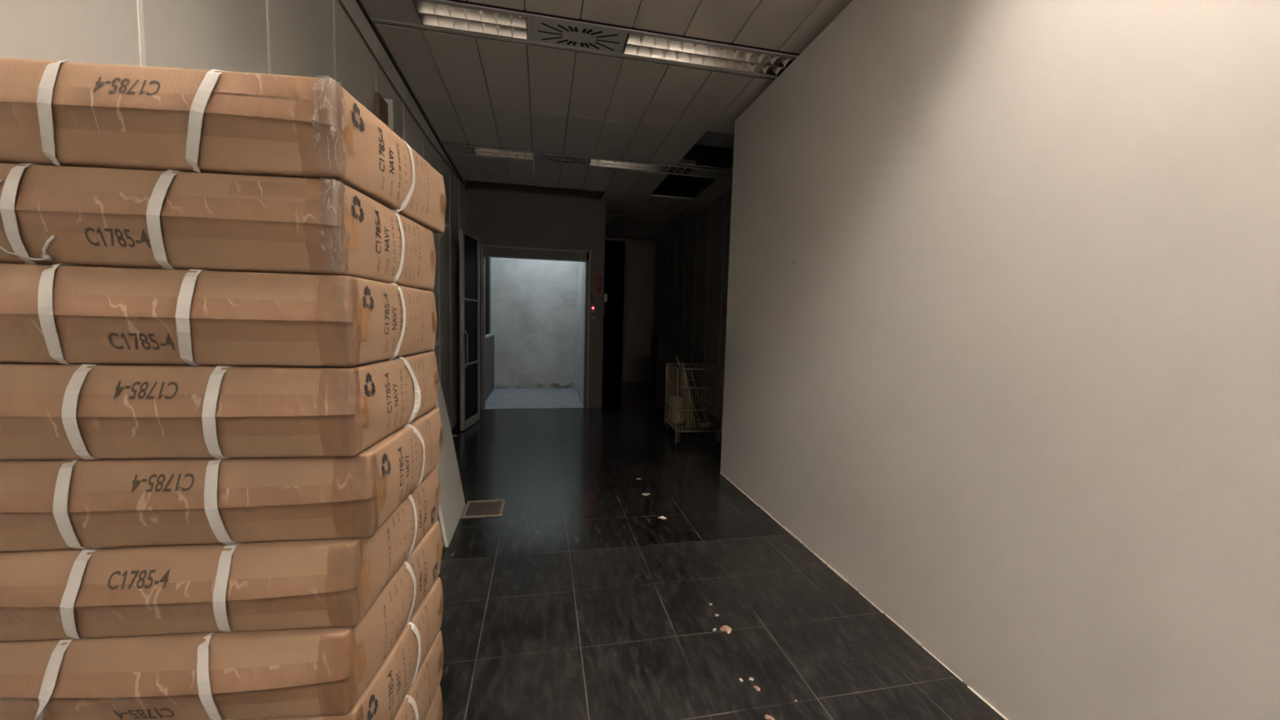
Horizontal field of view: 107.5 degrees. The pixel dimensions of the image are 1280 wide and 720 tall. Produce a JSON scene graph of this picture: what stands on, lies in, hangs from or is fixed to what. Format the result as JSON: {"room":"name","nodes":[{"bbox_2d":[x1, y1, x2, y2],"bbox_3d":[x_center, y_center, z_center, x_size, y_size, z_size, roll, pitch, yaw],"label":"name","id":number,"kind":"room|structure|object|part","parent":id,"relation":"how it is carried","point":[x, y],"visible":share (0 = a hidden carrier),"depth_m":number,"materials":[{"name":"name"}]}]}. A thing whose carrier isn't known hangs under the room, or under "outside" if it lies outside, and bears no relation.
{"room":"office corridor","nodes":[
{"label":"office corridor","id":0,"kind":"room"},
{"bbox_2d":[0,0,466,429],"bbox_3d":[-1.390,-0.624,1.535,0.102,3.500,10.070,1,5,-12],"label":"wall","id":1,"kind":"structure","parent":0,"point":[313,38],"depth_m":1.70,"materials":[{"name":"white paint"}]},
{"bbox_2d":[338,0,466,190],"bbox_3d":[-1.650,-1.918,3.100,0.011,0.163,6.450,1,5,-12],"label":"cable","id":2,"kind":"object","parent":1,"relation":"attached to","point":[340,1],"visible":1,"depth_m":3.03,"materials":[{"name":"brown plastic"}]},
{"bbox_2d":[355,0,467,191],"bbox_3d":[-1.304,-1.860,1.435,0.008,0.013,10.050,1,5,-12],"label":"trim","id":3,"kind":"structure","parent":1,"relation":"attached to","point":[357,1],"depth_m":3.31,"materials":[{"name":"black"}]},
{"bbox_2d":[484,257,576,388],"bbox_3d":[-2.232,-1.021,8.538,2.340,3.100,0.100,1,5,-12],"label":"wall","id":4,"kind":"structure","parent":0,"point":[533,302],"depth_m":8.58,"materials":[{"name":"paint"}]},
{"bbox_2d":[466,159,605,408],"bbox_3d":[-1.458,-1.049,6.688,1.890,3.500,0.120,1,5,-12],"label":"wall","id":5,"kind":"structure","parent":0,"point":[499,214],"depth_m":6.58,"materials":[{"name":"paint"}]},
{"bbox_2d":[458,229,591,431],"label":"door","id":6,"kind":"structure","parent":5,"relation":"in","point":[469,244],"depth_m":5.68,"materials":[{"name":"silver metal"}]},
{"bbox_3d":[-1.939,-0.119,5.233,0.040,0.428,0.016,1,5,-2],"label":"handle","id":7,"kind":"part","parent":6,"relation":"part of","materials":[{"name":"silver metal"}]},
{"bbox_3d":[-1.988,-0.339,5.496,0.040,2.228,0.619,1,5,-2],"label":"frame","id":8,"kind":"part","parent":6,"relation":"part of","materials":[{"name":"silver metal"}]},
{"bbox_3d":[-1.969,-1.066,5.436,0.008,0.708,0.507,1,5,-2],"label":"glass pane","id":9,"kind":"part","parent":6,"relation":"part of","materials":[{"name":"black"}]},
{"bbox_3d":[-1.988,-0.333,5.496,0.008,0.716,0.507,1,5,-2],"label":"glass pane","id":10,"kind":"part","parent":6,"relation":"part of","materials":[{"name":"black glass"}]},
{"bbox_3d":[-2.007,0.365,5.554,0.008,0.638,0.507,1,5,-2],"label":"glass pane","id":11,"kind":"part","parent":6,"relation":"part of","materials":[{"name":"black glass"}]},
{"bbox_3d":[-1.471,-0.432,6.660,1.495,2.275,0.035,1,5,-12],"label":"frame","id":12,"kind":"part","parent":6,"relation":"part of","materials":[{"name":"silver metal"}]},
{"bbox_2d":[590,294,595,319],"bbox_3d":[-0.684,-0.765,6.787,0.076,0.358,0.052,1,5,-12],"label":"box","id":13,"kind":"object","parent":5,"relation":"attached to","point":[592,305],"visible":1,"depth_m":6.78,"materials":[{"name":"grey plastic"}]},
{"bbox_2d":[591,273,602,294],"bbox_3d":[-0.619,-1.096,6.794,0.150,0.300,0.008,1,5,-12],"label":"wall sign","id":14,"kind":"object","parent":5,"relation":"attached to","point":[597,279],"visible":1,"depth_m":6.79,"materials":[{"name":"brown"}]},
{"bbox_2d":[603,293,607,315],"bbox_3d":[-0.514,-0.818,6.928,0.050,0.321,0.100,1,5,-12],"label":"holder","id":15,"kind":"object","parent":5,"relation":"attached to","point":[605,295],"visible":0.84,"depth_m":6.88,"materials":[{"name":"grey plastic"}]},
{"bbox_2d":[413,0,732,211],"bbox_3d":[-0.213,-2.635,4.391,3.550,0.100,15.700,1,5,-12],"label":"ceiling","id":16,"kind":"structure","parent":0,"point":[704,155],"depth_m":6.39,"materials":[{"name":"grey"}]},
{"bbox_2d":[574,262,585,404],"bbox_3d":[-0.944,-0.928,7.817,0.115,3.100,1.850,1,5,-12],"label":"wall","id":17,"kind":"structure","parent":0,"point":[580,266],"depth_m":7.70,"materials":[{"name":"paint"}]},
{"bbox_2d":[373,0,852,239],"bbox_3d":[0.095,-1.966,2.945,3.333,0.022,13.130,1,5,-12],"label":"ceiling","id":18,"kind":"structure","parent":0,"point":[656,113],"depth_m":3.55,"materials":[{"name":"metal"}]},
{"bbox_2d":[413,0,527,40],"bbox_3d":[-0.964,-2.012,2.718,0.602,0.094,0.236,1,5,-12],"label":"light","id":19,"kind":"object","parent":18,"relation":"attached to","point":[431,15],"visible":0.75,"depth_m":2.76,"materials":[{"name":"grey"}]},
{"bbox_2d":[472,141,533,160],"bbox_3d":[-1.424,-2.204,4.907,0.602,0.094,0.236,1,5,-12],"label":"light","id":20,"kind":"object","parent":18,"relation":"attached to","point":[477,151],"visible":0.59,"depth_m":4.96,"materials":[{"name":"grey metal"}]},
{"bbox_2d":[536,153,589,165],"bbox_3d":[-0.829,-2.155,5.037,0.560,0.009,0.232,1,5,-12],"label":"air vent","id":21,"kind":"object","parent":18,"relation":"attached to","point":[544,157],"visible":1,"depth_m":5.04,"materials":[{"name":"silver metal"}]},
{"bbox_2d":[531,18,627,54],"bbox_3d":[-0.369,-1.964,2.848,0.560,0.009,0.232,1,5,-12],"label":"air vent","id":22,"kind":"object","parent":18,"relation":"attached to","point":[543,31],"visible":1,"depth_m":2.84,"materials":[{"name":"silver metal"}]},
{"bbox_2d":[360,0,799,79],"bbox_3d":[0.093,-1.969,2.944,3.336,0.033,0.336,1,5,-12],"label":"trim","id":23,"kind":"structure","parent":18,"relation":"attached to","point":[402,13],"depth_m":2.76,"materials":[{"name":"silver metal"}]},
{"bbox_2d":[440,142,733,180],"bbox_3d":[-0.367,-2.161,5.133,3.336,0.033,0.336,1,5,-12],"label":"trim","id":24,"kind":"structure","parent":18,"relation":"attached to","point":[704,171],"depth_m":5.08,"materials":[{"name":"silver metal"}]},
{"bbox_2d":[588,151,695,175],"bbox_3d":[0.026,-2.191,5.213,1.165,0.094,0.236,1,5,-12],"label":"light","id":25,"kind":"object","parent":18,"relation":"attached to","point":[595,162],"visible":0.57,"depth_m":5.25,"materials":[{"name":"grey"}]},
{"bbox_2d":[605,208,692,219],"bbox_3d":[0.095,-2.336,7.518,1.450,0.010,0.292,1,5,-12],"label":"trim","id":26,"kind":"structure","parent":18,"relation":"attached to","point":[607,211],"depth_m":7.50,"materials":[{"name":"silver metal"}]},
{"bbox_2d":[622,17,795,77],"bbox_3d":[0.486,-1.999,3.024,1.165,0.094,0.236,1,5,-12],"label":"light","id":27,"kind":"object","parent":18,"relation":"attached to","point":[638,46],"visible":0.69,"depth_m":3.05,"materials":[{"name":"grey metal"}]},
{"bbox_2d":[696,129,733,146],"bbox_3d":[0.856,-2.280,4.513,1.200,0.274,0.500,1,5,-12],"label":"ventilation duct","id":28,"kind":"object","parent":18,"relation":"attached to","point":[719,139],"visible":0.06,"depth_m":4.59,"materials":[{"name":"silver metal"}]},
{"bbox_2d":[602,240,624,369],"bbox_3d":[-0.979,-1.500,12.329,1.550,3.500,0.100,1,5,-12],"label":"wall","id":29,"kind":"structure","parent":0,"point":[614,251],"depth_m":12.34,"materials":[{"name":"black paint"}]},
{"bbox_2d":[604,235,655,382],"bbox_3d":[-0.422,-1.286,9.901,1.460,3.500,0.100,1,5,-12],"label":"door frame","id":30,"kind":"structure","parent":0,"point":[615,238],"depth_m":9.88,"materials":[{"name":"grey"}]},
{"bbox_2d":[625,244,655,382],"bbox_3d":[-0.001,-0.970,9.947,0.570,2.885,0.032,1,5,-12],"label":"door","id":31,"kind":"structure","parent":30,"relation":"in","point":[641,258],"depth_m":9.93,"materials":[{"name":"beige paint"}]},
{"bbox_2d":[627,239,655,245],"bbox_3d":[0.036,-2.457,9.826,0.605,0.100,0.026,1,5,-12],"label":"trim","id":32,"kind":"structure","parent":30,"relation":"attached to","point":[629,241],"depth_m":9.81,"materials":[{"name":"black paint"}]},
{"bbox_2d":[653,148,733,420],"bbox_3d":[0.729,-1.117,8.209,0.103,3.500,8.700,1,5,-12],"label":"wall","id":33,"kind":"structure","parent":0,"point":[691,269],"depth_m":7.19,"materials":[{"name":"grey"}]},
{"bbox_2d":[437,368,1004,719],"bbox_3d":[-0.552,0.948,4.634,4.050,0.104,15.700,1,5,-12],"label":"floor","id":34,"kind":"structure","parent":0,"point":[577,601],"depth_m":2.21,"materials":[{"name":"black tile"}]},
{"bbox_2d":[374,91,394,132],"bbox_3d":[-1.617,-0.328,3.015,0.050,2.655,0.198,1,5,-12],"label":"plank","id":35,"kind":"object","parent":34,"relation":"on","point":[384,108],"visible":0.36,"depth_m":2.93,"materials":[{"name":"brown wood"}]},
{"bbox_2d":[435,513,444,547],"bbox_3d":[-1.342,0.040,2.752,0.433,1.980,0.590,1,5,-12],"label":"leaning board","id":36,"kind":"object","parent":34,"relation":"on","point":[437,518],"visible":0.02,"depth_m":2.64,"materials":[{"name":"grey"}]},
{"bbox_2d":[430,350,465,546],"bbox_3d":[-1.329,0.016,2.804,0.443,2.020,0.610,1,5,-12],"label":"leaning board","id":37,"kind":"object","parent":34,"relation":"on","point":[451,504],"visible":0.28,"depth_m":2.93,"materials":[{"name":"grey"}]},
{"bbox_2d":[460,499,505,518],"bbox_3d":[-1.056,1.004,3.174,0.260,0.006,0.288,1,5,-12],"label":"floor hatch","id":38,"kind":"object","parent":34,"relation":"on","point":[491,508],"visible":1,"depth_m":3.16,"materials":[{"name":"metal"}]},
{"bbox_3d":[-1.054,1.005,3.174,0.214,0.003,0.238,1,5,-12],"label":"plate","id":39,"kind":"part","parent":38,"relation":"part of","materials":[{"name":"brown metal"}]},
{"bbox_2d":[484,333,495,401],"bbox_3d":[-2.461,0.102,7.578,0.065,1.001,1.810,1,5,-12],"label":"panel","id":40,"kind":"object","parent":34,"relation":"on","point":[489,339],"visible":0.56,"depth_m":7.65,"materials":[{"name":"grey metal"}]},
{"bbox_3d":[-2.449,-0.382,7.539,0.065,0.030,1.810,1,5,-12],"label":"rail","id":41,"kind":"part","parent":40,"relation":"part of","materials":[{"name":"silver metal"}]},
{"bbox_2d":[648,334,679,410],"bbox_3d":[0.362,0.183,6.995,0.330,1.090,0.440,1,5,-12],"label":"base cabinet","id":42,"kind":"object","parent":34,"relation":"on","point":[664,349],"visible":0.78,"depth_m":6.80,"materials":[{"name":"black wood"}]},
{"bbox_3d":[0.401,0.184,6.809,0.310,1.020,0.015,1,5,-12],"label":"door","id":43,"kind":"part","parent":42,"relation":"part of","materials":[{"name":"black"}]},
{"bbox_2d":[664,363,724,443],"bbox_3d":[0.600,0.469,5.324,0.518,0.805,0.646,1,5,-8],"label":"trolley","id":44,"kind":"object","parent":34,"relation":"on","point":[679,428],"visible":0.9,"depth_m":5.16,"materials":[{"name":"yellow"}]},
{"bbox_2d":[668,395,684,423],"bbox_3d":[0.426,0.571,5.433,0.171,0.306,0.216,1,5,-12],"label":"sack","id":45,"kind":"object","parent":44,"relation":"on","point":[682,406],"visible":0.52,"depth_m":5.34,"materials":[{"name":"beige"}]},
{"bbox_2d":[680,362,689,427],"bbox_3d":[0.486,0.386,5.079,0.126,0.717,0.055,-2,6,-33],"label":"lath","id":46,"kind":"object","parent":44,"relation":"on","point":[682,364],"visible":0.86,"depth_m":5.07,"materials":[{"name":"wood"}]},
{"bbox_2d":[675,355,699,421],"bbox_3d":[0.558,0.335,5.480,0.305,0.760,0.020,2,5,4],"label":"lath","id":47,"kind":"object","parent":44,"relation":"on","point":[676,356],"visible":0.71,"depth_m":5.48,"materials":[{"name":"beige wood"}]},
{"bbox_2d":[684,369,693,427],"bbox_3d":[0.523,0.424,5.121,0.138,0.639,0.022,0,5,-22],"label":"lath","id":48,"kind":"object","parent":44,"relation":"in","point":[687,394],"visible":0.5,"depth_m":5.12,"materials":[{"name":"wood"}]},
{"bbox_2d":[685,371,696,426],"bbox_3d":[0.553,0.431,5.159,0.151,0.619,0.018,1,5,-3],"label":"lath","id":49,"kind":"object","parent":44,"relation":"on","point":[691,402],"visible":0.71,"depth_m":5.16,"materials":[{"name":"wood"}]},
{"bbox_2d":[666,419,718,432],"bbox_3d":[0.593,0.745,5.351,0.500,0.010,0.620,1,5,-8],"label":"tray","id":50,"kind":"object","parent":44,"relation":"on","point":[682,429],"depth_m":5.17,"materials":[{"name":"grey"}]},
{"bbox_2d":[689,370,706,422],"bbox_3d":[0.676,0.425,5.400,0.217,0.599,0.018,3,5,17],"label":"lath","id":51,"kind":"object","parent":44,"relation":"on","point":[690,371],"visible":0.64,"depth_m":5.39,"materials":[{"name":"beige wood"}]},
{"bbox_2d":[698,422,711,427],"bbox_3d":[0.731,0.726,5.222,0.140,0.050,0.060,1,5,-12],"label":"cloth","id":52,"kind":"object","parent":44,"relation":"on","point":[703,425],"visible":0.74,"depth_m":5.20,"materials":[{"name":"beige"}]},
{"bbox_2d":[720,625,731,634],"bbox_3d":[0.367,1.137,1.985,0.047,0.008,0.048,-2,6,-37],"label":"chip","id":53,"kind":"object","parent":34,"relation":"on","point":[727,629],"visible":1,"depth_m":1.98,"materials":[{"name":"brick"}]},
{"bbox_2d":[752,685,759,691],"bbox_3d":[0.414,1.166,1.668,0.029,0.006,0.017,5,6,33],"label":"chip","id":54,"kind":"object","parent":34,"relation":"on","point":[756,687],"visible":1,"depth_m":1.67,"materials":[{"name":"brick"}]},
{"bbox_2d":[764,714,774,719],"bbox_3d":[0.427,1.177,1.544,0.034,0.005,0.020,4,5,28],"label":"chip","id":55,"kind":"object","parent":34,"relation":"on","point":[767,717],"visible":1,"depth_m":1.54,"materials":[{"name":"brick"}]},
{"bbox_2d":[826,631,884,682],"bbox_3d":[0.844,1.164,1.850,0.125,0.001,0.280,1,5,-12],"label":"dots","id":56,"kind":"object","parent":34,"relation":"on","point":[866,659],"visible":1,"depth_m":1.82,"materials":[{"name":"black"}]},
{"bbox_3d":[-0.826,1.113,1.039,0.623,0.152,0.484,1,5,-6],"label":"carton","id":57,"kind":"object","parent":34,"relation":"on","visible":0},
{"bbox_2d":[424,684,443,719],"bbox_3d":[-0.822,0.963,1.027,0.623,0.154,0.484,1,5,-5],"label":"carton","id":58,"kind":"object","parent":57,"relation":"on","point":[435,712],"visible":0.16,"depth_m":1.24,"materials":[{"name":"cardboard"}]},
{"bbox_2d":[393,629,444,719],"bbox_3d":[-0.811,0.813,1.016,0.630,0.156,0.492,1,5,-6],"label":"carton","id":59,"kind":"object","parent":58,"relation":"on","point":[415,705],"visible":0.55,"depth_m":1.13,"materials":[{"name":"cardboard"}]},
{"bbox_2d":[228,577,443,719],"bbox_3d":[-0.810,0.663,1.006,0.628,0.156,0.487,1,5,-5],"label":"carton","id":60,"kind":"object","parent":59,"relation":"on","point":[383,697],"visible":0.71,"depth_m":0.99,"materials":[{"name":"cardboard"}]},
{"bbox_2d":[0,520,442,719],"bbox_3d":[-0.812,0.514,0.989,0.626,0.156,0.516,1,5,-5],"label":"carton","id":61,"kind":"object","parent":60,"relation":"on","point":[326,671],"visible":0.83,"depth_m":0.77,"materials":[{"name":"cardboard"}]},
{"bbox_2d":[0,466,439,641],"bbox_3d":[-0.806,0.364,0.977,0.622,0.156,0.488,1,5,-6],"label":"carton","id":62,"kind":"object","parent":61,"relation":"on","point":[83,594],"visible":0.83,"depth_m":0.76,"materials":[{"name":"cardboard"}]},
{"bbox_2d":[0,407,443,551],"bbox_3d":[-0.789,0.214,0.973,0.624,0.158,0.491,1,5,-9],"label":"carton","id":63,"kind":"object","parent":62,"relation":"on","point":[68,504],"visible":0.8,"depth_m":0.76,"materials":[{"name":"cardboard"}]},
{"bbox_2d":[0,351,438,459],"bbox_3d":[-0.790,0.065,0.945,0.630,0.158,0.489,1,5,-7],"label":"carton","id":64,"kind":"object","parent":63,"relation":"on","point":[48,411],"visible":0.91,"depth_m":0.73,"materials":[{"name":"cardboard"}]},
{"bbox_2d":[0,263,437,367],"bbox_3d":[-0.788,-0.084,0.930,0.628,0.155,0.490,1,5,-7],"label":"carton","id":65,"kind":"object","parent":64,"relation":"on","point":[63,313],"visible":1,"depth_m":0.72,"materials":[{"name":"cardboard"}]},
{"bbox_2d":[0,163,435,290],"bbox_3d":[-0.793,-0.234,0.926,0.626,0.154,0.484,1,5,-5],"label":"carton","id":66,"kind":"object","parent":65,"relation":"on","point":[50,215],"visible":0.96,"depth_m":0.71,"materials":[{"name":"cardboard"}]},
{"bbox_2d":[0,57,446,233],"bbox_3d":[-0.788,-0.386,0.941,0.624,0.156,0.541,1,5,-4],"label":"carton","id":67,"kind":"object","parent":66,"relation":"on","point":[62,113],"visible":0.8,"depth_m":0.70,"materials":[{"name":"cardboard"}]},
{"bbox_2d":[377,126,394,174],"bbox_3d":[-0.476,-0.388,0.880,0.004,0.078,0.057,1,5,-2],"label":"print","id":68,"kind":"object","parent":67,"relation":"attached to","point":[385,138],"depth_m":0.88,"materials":[{"name":"grey"}]},
{"bbox_2d":[381,142,429,213],"bbox_3d":[-0.484,-0.384,0.976,0.008,0.123,0.228,1,5,-4],"label":"print","id":69,"kind":"object","parent":67,"relation":"attached to","point":[405,175],"depth_m":0.96,"materials":[{"name":"brown cardboard"}]},
{"bbox_2d":[374,209,390,253],"bbox_3d":[-0.484,-0.237,0.880,0.004,0.078,0.053,1,5,-5],"label":"print","id":70,"kind":"object","parent":66,"relation":"attached to","point":[376,211],"depth_m":0.87},
{"bbox_2d":[377,217,420,279],"bbox_3d":[-0.492,-0.233,0.965,0.006,0.123,0.202,1,5,-5],"label":"print","id":71,"kind":"object","parent":66,"relation":"attached to","point":[398,238],"depth_m":0.95,"materials":[{"name":"brown cardboard"}]},
{"bbox_2d":[382,293,396,334],"bbox_3d":[-0.477,-0.088,0.895,0.005,0.078,0.053,1,5,-7],"label":"print","id":72,"kind":"object","parent":65,"relation":"attached to","point":[385,294],"depth_m":0.88},
{"bbox_2d":[385,293,422,351],"bbox_3d":[-0.489,-0.083,0.981,0.007,0.123,0.204,1,5,-7],"label":"print","id":73,"kind":"object","parent":65,"relation":"attached to","point":[403,311],"depth_m":0.96,"materials":[{"name":"brown"}]},
{"bbox_2d":[384,373,398,413],"bbox_3d":[-0.481,0.062,0.909,0.004,0.078,0.053,1,5,-7],"label":"print","id":74,"kind":"object","parent":64,"relation":"attached to","point":[386,375],"depth_m":0.90},
{"bbox_2d":[386,358,425,429],"bbox_3d":[-0.493,0.067,0.996,0.007,0.123,0.207,1,5,-7],"label":"print","id":75,"kind":"object","parent":64,"relation":"attached to","point":[406,377],"depth_m":0.98,"materials":[{"name":"brown"}]},
{"bbox_2d":[397,447,409,485],"bbox_3d":[-0.476,0.210,0.945,0.004,0.078,0.053,1,5,-9],"label":"print","id":76,"kind":"object","parent":63,"relation":"attached to","point":[403,453],"depth_m":0.94,"materials":[{"name":"grey"}]},
{"bbox_2d":[399,420,431,500],"bbox_3d":[-0.490,0.215,1.031,0.008,0.123,0.205,1,5,-9],"label":"print","id":77,"kind":"object","parent":63,"relation":"attached to","point":[428,420],"depth_m":1.02},
{"bbox_2d":[386,488,424,583],"bbox_3d":[-0.502,0.371,1.018,0.007,0.123,0.206,1,5,-6],"label":"print","id":78,"kind":"object","parent":62,"relation":"attached to","point":[406,526],"depth_m":1.00,"materials":[{"name":"brown cardboard"}]},
{"bbox_2d":[418,500,426,533],"bbox_3d":[-0.513,0.376,1.104,0.005,0.078,0.053,1,5,-8],"label":"print","id":79,"kind":"object","parent":62,"relation":"attached to","point":[422,504],"depth_m":1.11,"materials":[{"name":"grey"}]},
{"bbox_2d":[383,550,424,659],"bbox_3d":[-0.508,0.521,1.023,0.007,0.123,0.213,1,5,-5],"label":"print","id":80,"kind":"object","parent":61,"relation":"attached to","point":[405,592],"depth_m":1.00,"materials":[{"name":"brown cardboard"}]},
{"bbox_2d":[418,561,426,595],"bbox_3d":[-0.515,0.526,1.112,0.006,0.078,0.054,1,5,-5],"label":"print","id":81,"kind":"object","parent":61,"relation":"attached to","point":[425,578],"depth_m":1.12},
{"bbox_2d":[387,669,400,710],"bbox_3d":[-0.501,0.661,0.957,0.003,0.078,0.053,1,5,-4],"label":"print","id":82,"kind":"object","parent":60,"relation":"attached to","point":[393,675],"depth_m":0.95,"materials":[{"name":"black"}]},
{"bbox_2d":[391,605,429,719],"bbox_3d":[-0.508,0.666,1.043,0.007,0.123,0.204,1,5,-5],"label":"print","id":83,"kind":"object","parent":60,"relation":"attached to","point":[409,652],"depth_m":1.03,"materials":[{"name":"brown cardboard"}]},
{"bbox_2d":[404,663,430,719],"bbox_3d":[-0.510,0.815,1.058,0.007,0.123,0.206,1,5,-6],"label":"print","id":84,"kind":"object","parent":59,"relation":"attached to","point":[417,700],"depth_m":1.10,"materials":[{"name":"brown cardboard"}]},
{"bbox_2d":[720,0,1279,719],"bbox_3d":[1.495,-0.189,0.575,0.100,2.940,6.940,1,5,-12],"label":"wall partition","id":85,"kind":"structure","parent":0,"point":[1012,376],"depth_m":1.49,"materials":[{"name":"paint"}]},
{"bbox_2d":[720,472,1008,719],"bbox_3d":[1.016,1.109,2.531,0.008,0.009,3.130,1,5,-12],"label":"trim","id":86,"kind":"structure","parent":85,"relation":"attached to","point":[784,527],"depth_m":2.15,"materials":[{"name":"beige"}]},
{"bbox_3d":[-2.606,-0.869,6.576,0.800,3.100,0.100,1,5,-12],"label":"pier","id":87,"kind":"object","parent":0,"visible":0},
{"bbox_2d":[484,257,490,333],"bbox_3d":[-2.487,-1.446,7.463,0.060,2.070,1.720,1,5,-12],"label":"post","id":88,"kind":"object","parent":87,"relation":"attached to","point":[487,260],"visible":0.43,"depth_m":7.92,"materials":[{"name":"black metal"}]},
{"bbox_3d":[-2.591,-1.498,8.067,0.015,2.070,0.050,1,5,-12],"label":"guide rail","id":89,"kind":"part","parent":88,"relation":"part of","materials":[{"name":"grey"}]}
]}

